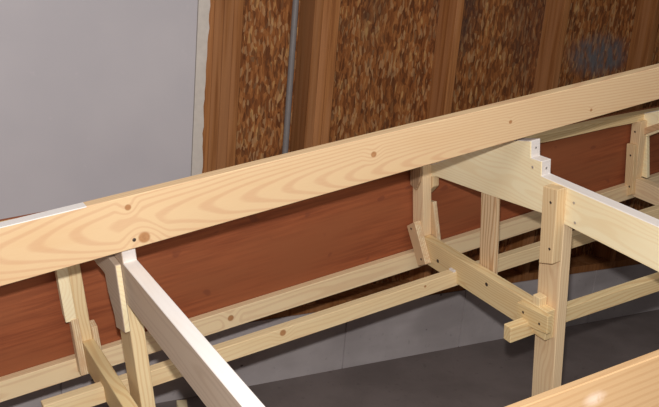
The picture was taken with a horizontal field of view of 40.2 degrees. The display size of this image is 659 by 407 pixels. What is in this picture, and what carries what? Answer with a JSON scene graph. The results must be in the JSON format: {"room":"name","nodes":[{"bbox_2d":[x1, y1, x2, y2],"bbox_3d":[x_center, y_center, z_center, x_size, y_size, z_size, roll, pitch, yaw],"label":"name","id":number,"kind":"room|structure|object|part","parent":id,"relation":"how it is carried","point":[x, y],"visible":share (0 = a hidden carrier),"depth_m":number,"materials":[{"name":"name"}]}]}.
{"room":"boat building workshop","nodes":[
{"label":"boat building workshop","id":0,"kind":"room"},
{"bbox_2d":[0,0,658,406],"bbox_3d":[-0.277,-0.628,3.446,10.000,2.900,0.150,-5,19,-29],"label":"wall","id":1,"kind":"structure","parent":0,"point":[99,98],"depth_m":3.61,"materials":[{"name":"wood"}]},
{"bbox_3d":[-2.520,-0.565,2.049,4.722,2.600,0.012,-5,19,-29],"label":"drywall panel","id":2,"kind":"part","parent":1,"relation":"part of","materials":[{"name":"grey paint"}]},
{"bbox_2d":[282,0,298,153],"bbox_3d":[-0.133,-0.812,3.516,0.060,2.566,0.044,-5,19,-29],"label":"conduit","id":3,"kind":"object","parent":1,"relation":"attached to","point":[295,5],"visible":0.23,"depth_m":3.59,"materials":[{"name":"grey plastic"}]},
{"bbox_3d":[-0.371,0.457,3.768,10.000,0.038,0.125,-5,19,-29],"label":"sill plate","id":4,"kind":"part","parent":1,"relation":"part of","materials":[{"name":"beige wood"}]},
{"bbox_2d":[155,309,658,406],"bbox_3d":[1.397,1.577,1.829,12.000,0.120,5.736,-5,19,-29],"label":"floor","id":5,"kind":"structure","parent":0,"point":[494,373],"depth_m":4.07,"materials":[{"name":"concrete"}]},
{"bbox_2d":[176,400,187,406],"bbox_3d":[-0.584,0.810,3.576,0.041,0.026,0.078,0,17,-15],"label":"wood offcut","id":6,"kind":"object","parent":5,"relation":"on","point":[179,403],"visible":1,"depth_m":3.59,"materials":[{"name":"brown wood"}]},
{"bbox_2d":[0,63,658,406],"bbox_3d":[0.455,0.341,2.414,4.648,1.755,1.889,-5,19,-30],"label":"wooden frame","id":7,"kind":"object","parent":5,"relation":"on","point":[91,287],"visible":1,"depth_m":2.78,"materials":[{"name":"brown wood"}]},
{"bbox_3d":[-0.529,0.654,2.610,0.040,0.906,0.107,-15,26,-26],"label":"leg","id":8,"kind":"part","parent":7,"relation":"part of","materials":[{"name":"brown wood"}]},
{"bbox_3d":[0.541,0.131,3.048,0.020,0.390,0.076,-15,26,-26],"label":"post","id":9,"kind":"part","parent":7,"relation":"part of","materials":[{"name":"brown wood"}]},
{"bbox_3d":[0.714,0.552,2.949,0.038,1.116,0.096,-15,26,-26],"label":"leg","id":10,"kind":"part","parent":7,"relation":"part of","materials":[{"name":"brown wood"}]},
{"bbox_3d":[1.339,-0.213,3.833,0.018,0.204,0.074,-15,26,-26],"label":"post","id":11,"kind":"part","parent":7,"relation":"part of","materials":[{"name":"brown wood"}]}
]}

